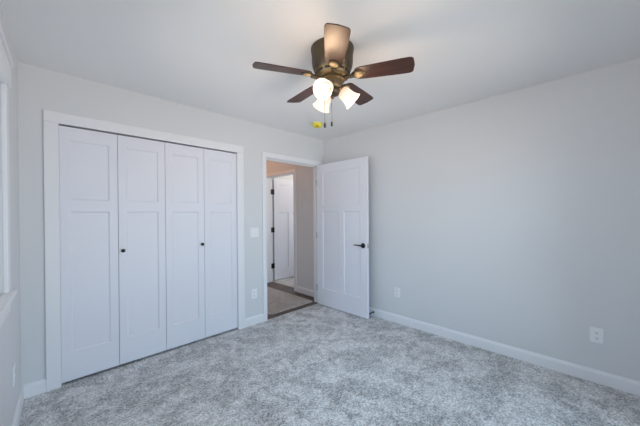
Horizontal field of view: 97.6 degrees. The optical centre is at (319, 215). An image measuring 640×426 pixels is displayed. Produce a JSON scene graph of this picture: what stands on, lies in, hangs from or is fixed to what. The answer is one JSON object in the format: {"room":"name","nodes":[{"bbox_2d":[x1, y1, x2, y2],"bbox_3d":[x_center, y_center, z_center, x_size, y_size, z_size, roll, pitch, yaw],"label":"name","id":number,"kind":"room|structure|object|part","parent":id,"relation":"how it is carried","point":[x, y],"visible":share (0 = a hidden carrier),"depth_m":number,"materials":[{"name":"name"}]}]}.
{"room":"empty bedroom","nodes":[
{"label":"empty bedroom","id":0,"kind":"room"},
{"bbox_2d":[0,4,20,425],"bbox_3d":[-0.978,0.113,0.640,0.115,2.440,3.850,-1,0,-43],"label":"wall","id":1,"kind":"structure","parent":0,"point":[10,331],"depth_m":1.72,"materials":[{"name":"paint"}]},
{"bbox_2d":[0,23,16,327],"bbox_3d":[-1.007,-0.158,0.699,0.157,1.350,2.175,-1,0,-43],"label":"window","id":2,"kind":"structure","parent":1,"relation":"in","point":[6,62],"depth_m":1.46,"materials":[{"name":"white paint"}]},
{"bbox_3d":[-0.969,-0.201,0.733,0.030,1.215,2.145,-1,0,-43],"label":"casing","id":3,"kind":"part","parent":2,"relation":"part of","materials":[{"name":"white paint"}]},
{"bbox_3d":[-0.983,0.420,0.720,0.102,0.025,2.175,-1,0,-43],"label":"sill","id":4,"kind":"part","parent":2,"relation":"part of","materials":[{"name":"white paint"}]},
{"bbox_2d":[12,363,15,386],"bbox_3d":[-1.870,0.972,1.714,0.009,0.116,0.078,-1,0,-42],"label":"outlet","id":5,"kind":"object","parent":1,"relation":"attached to","point":[13,368],"visible":1,"depth_m":1.70,"materials":[{"name":"white plastic"}]},
{"bbox_2d":[12,386,23,425],"bbox_3d":[-1.007,1.282,0.781,0.018,0.099,3.398,-1,0,-43],"label":"baseboard","id":6,"kind":"structure","parent":1,"relation":"attached to","point":[18,411],"depth_m":1.83,"materials":[{"name":"white paint"}]},
{"bbox_2d":[17,62,323,385],"bbox_3d":[-0.988,0.092,4.528,5.600,2.440,1.875,-1,0,-45],"label":"wall","id":7,"kind":"structure","parent":0,"point":[39,89],"depth_m":2.32,"materials":[{"name":"paint"}]},
{"bbox_2d":[23,378,45,398],"bbox_3d":[-2.110,1.281,2.072,0.121,0.099,0.015,-1,0,-45],"label":"baseboard","id":8,"kind":"structure","parent":7,"relation":"attached to","point":[35,388],"depth_m":2.07,"materials":[{"name":"white paint"}]},
{"bbox_2d":[59,125,166,382],"bbox_3d":[-1.755,0.302,2.442,0.746,2.008,0.066,-1,0,-45],"label":"door","id":9,"kind":"structure","parent":7,"relation":"in","point":[112,186],"depth_m":2.40,"materials":[{"name":"white paint"}]},
{"bbox_2d":[43,109,244,391],"bbox_3d":[-1.482,0.261,2.698,1.670,2.127,0.018,-1,0,-45],"label":"trim","id":10,"kind":"structure","parent":7,"relation":"attached to","point":[51,119],"depth_m":2.15,"materials":[{"name":"white paint"}]},
{"bbox_2d":[60,125,228,152],"bbox_3d":[-1.536,-0.712,2.741,1.496,0.010,0.030,-1,0,-45],"label":"trim","id":11,"kind":"structure","parent":7,"relation":"attached to","point":[60,125],"depth_m":2.55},
{"bbox_2d":[165,142,236,349],"bbox_3d":[-1.224,0.296,2.972,0.746,2.008,0.066,-1,0,-45],"label":"door","id":12,"kind":"structure","parent":7,"relation":"in","point":[200,183],"depth_m":2.94,"materials":[{"name":"white paint"}]},
{"bbox_2d":[251,288,256,298],"bbox_3d":[-0.795,0.948,3.389,0.080,0.116,0.009,-1,0,-45],"label":"outlet","id":13,"kind":"object","parent":7,"relation":"attached to","point":[253,291],"visible":1,"depth_m":3.38,"materials":[{"name":"white plastic"}]},
{"bbox_2d":[245,313,263,326],"bbox_3d":[-0.794,1.266,3.385,0.257,0.099,0.015,-1,0,-45],"label":"baseboard","id":14,"kind":"structure","parent":7,"relation":"attached to","point":[253,320],"depth_m":3.38,"materials":[{"name":"white paint"}]},
{"bbox_2d":[250,227,258,237],"bbox_3d":[-0.791,0.206,3.393,0.116,0.116,0.008,-1,0,-45],"label":"light switch","id":15,"kind":"object","parent":7,"relation":"attached to","point":[254,232],"visible":1,"depth_m":3.39,"materials":[{"name":"white plastic"}]},
{"bbox_2d":[271,178,293,279],"bbox_3d":[-0.648,0.271,5.814,0.886,2.027,0.086,-1,0,-45],"label":"door","id":16,"kind":"structure","parent":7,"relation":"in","point":[282,191],"depth_m":5.73,"materials":[{"name":"white paint"}]},
{"bbox_2d":[262,151,321,320],"bbox_3d":[-0.337,0.257,3.841,1.050,2.108,0.018,-1,0,-45],"label":"trim","id":17,"kind":"structure","parent":7,"relation":"attached to","point":[264,154],"depth_m":3.49,"materials":[{"name":"white paint"}]},
{"bbox_2d":[266,157,317,301],"bbox_3d":[-0.386,0.281,3.886,0.962,2.060,0.115,-1,0,-45],"label":"trim","id":18,"kind":"structure","parent":7,"relation":"attached to","point":[267,158],"depth_m":4.20,"materials":[{"name":"white paint"}]},
{"bbox_2d":[267,302,317,319],"bbox_3d":[-0.358,1.309,3.871,0.922,0.004,0.045,-1,0,-45],"label":"trim","id":19,"kind":"structure","parent":7,"relation":"attached to","point":[316,302],"depth_m":3.82,"materials":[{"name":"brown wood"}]},
{"bbox_2d":[316,156,368,318],"bbox_3d":[0.283,0.280,3.832,0.138,2.035,0.904,-1,0,-45],"label":"door","id":20,"kind":"structure","parent":7,"relation":"in","point":[342,234],"depth_m":3.77,"materials":[{"name":"white paint"}]},
{"bbox_2d":[0,0,639,140],"bbox_3d":[-0.252,-1.178,3.565,6.100,0.100,6.600,-1,0,-45],"label":"ceiling","id":21,"kind":"structure","parent":0,"point":[201,54],"depth_m":1.85,"materials":[{"name":"paint"}]},
{"bbox_2d":[312,121,321,127],"bbox_3d":[-0.033,-1.097,3.410,0.124,0.062,0.124,-1,0,-45],"label":"smoke detector","id":22,"kind":"object","parent":21,"relation":"attached to","point":[317,124],"visible":1,"depth_m":3.37,"materials":[{"name":"yellow plastic"}]},
{"bbox_2d":[252,23,414,127],"bbox_3d":[0.083,-0.857,1.916,1.007,0.526,1.005,-1,0,-45],"label":"ceiling fan","id":23,"kind":"object","parent":21,"relation":"hanging from","point":[332,54],"visible":1,"depth_m":1.80,"materials":[{"name":"brown wood"}]},
{"bbox_3d":[-0.237,-0.930,1.784,0.377,0.006,0.136,0,13,-18],"label":"blade","id":24,"kind":"part","parent":23,"relation":"part of","materials":[{"name":"brown wood"}]},
{"bbox_3d":[-0.117,-0.933,2.163,0.136,0.006,0.377,-16,9,-35],"label":"blade","id":25,"kind":"part","parent":23,"relation":"part of","materials":[{"name":"brown wood"}]},
{"bbox_3d":[0.030,-0.809,1.975,0.130,0.130,0.114,-1,-43,-33],"label":"lamp shade","id":26,"kind":"part","parent":23,"relation":"part of","materials":[{"name":"white glass"}]},
{"bbox_3d":[0.036,-0.818,1.796,0.130,0.130,0.114,0,31,27],"label":"lamp shade","id":27,"kind":"part","parent":23,"relation":"part of","materials":[{"name":"white glass"}]},
{"bbox_3d":[0.040,-0.822,1.802,0.056,0.056,0.083,0,31,27],"label":"light bulb","id":28,"kind":"part","parent":23,"relation":"part of","materials":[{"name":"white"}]},
{"bbox_3d":[0.086,-0.931,1.552,0.136,0.006,0.377,12,0,0],"label":"blade","id":29,"kind":"part","parent":23,"relation":"part of","materials":[{"name":"brown wood"}]},
{"bbox_3d":[0.184,-0.809,1.897,0.114,0.130,0.130,43,-2,-3],"label":"lamp shade","id":30,"kind":"part","parent":23,"relation":"part of","materials":[{"name":"white glass"}]},
{"bbox_3d":[0.281,-0.935,2.166,0.136,0.006,0.377,-15,-8,35],"label":"blade","id":31,"kind":"part","parent":23,"relation":"part of","materials":[{"name":"brown wood"}]},
{"bbox_3d":[0.407,-0.934,1.788,0.377,0.006,0.136,0,-12,18],"label":"blade","id":32,"kind":"part","parent":23,"relation":"part of","materials":[{"name":"brown wood"}]},
{"bbox_2d":[19,276,639,425],"bbox_3d":[-0.237,1.342,3.578,5.900,0.060,6.600,-1,0,-45],"label":"floor","id":33,"kind":"structure","parent":0,"point":[316,364],"depth_m":2.16,"materials":[{"name":"grey carpet"}]},
{"bbox_2d":[267,287,312,314],"bbox_3d":[-1.123,1.310,4.724,0.805,0.011,2.125,-1,0,-45],"label":"rug","id":34,"kind":"object","parent":33,"relation":"on","point":[278,301],"visible":0.52,"depth_m":4.24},
{"bbox_2d":[266,58,639,381],"bbox_3d":[0.293,0.086,4.168,0.176,2.440,6.515,-1,0,-45],"label":"wall","id":35,"kind":"structure","parent":0,"point":[512,218],"depth_m":2.55,"materials":[{"name":"paint"}]},
{"bbox_2d":[266,169,296,291],"bbox_3d":[-0.698,0.253,5.175,0.158,2.106,0.962,-1,0,-45],"label":"trim","id":36,"kind":"structure","parent":35,"relation":"attached to","point":[269,176],"depth_m":5.44,"materials":[{"name":"white paint"}]},
{"bbox_2d":[296,286,313,296],"bbox_3d":[-0.190,1.256,4.581,0.015,0.099,0.592,-1,0,-45],"label":"baseboard","id":37,"kind":"structure","parent":35,"relation":"attached to","point":[302,290],"depth_m":4.62,"materials":[{"name":"white paint"}]},
{"bbox_2d":[394,287,399,297],"bbox_3d":[0.936,0.934,3.403,0.009,0.116,0.078,-1,0,-45],"label":"outlet","id":38,"kind":"object","parent":35,"relation":"attached to","point":[396,290],"visible":1,"depth_m":3.40,"materials":[{"name":"white plastic"}]},
{"bbox_2d":[369,307,639,395],"bbox_3d":[1.265,1.255,3.073,0.015,0.099,3.363,-1,0,-45],"label":"baseboard","id":39,"kind":"structure","parent":35,"relation":"attached to","point":[627,385],"depth_m":2.50,"materials":[{"name":"white paint"}]},
{"bbox_2d":[590,326,603,343],"bbox_3d":[2.155,0.933,2.182,0.009,0.116,0.078,-1,0,-45],"label":"outlet","id":40,"kind":"object","parent":35,"relation":"attached to","point":[596,334],"visible":1,"depth_m":2.18,"materials":[{"name":"white plastic"}]}
]}

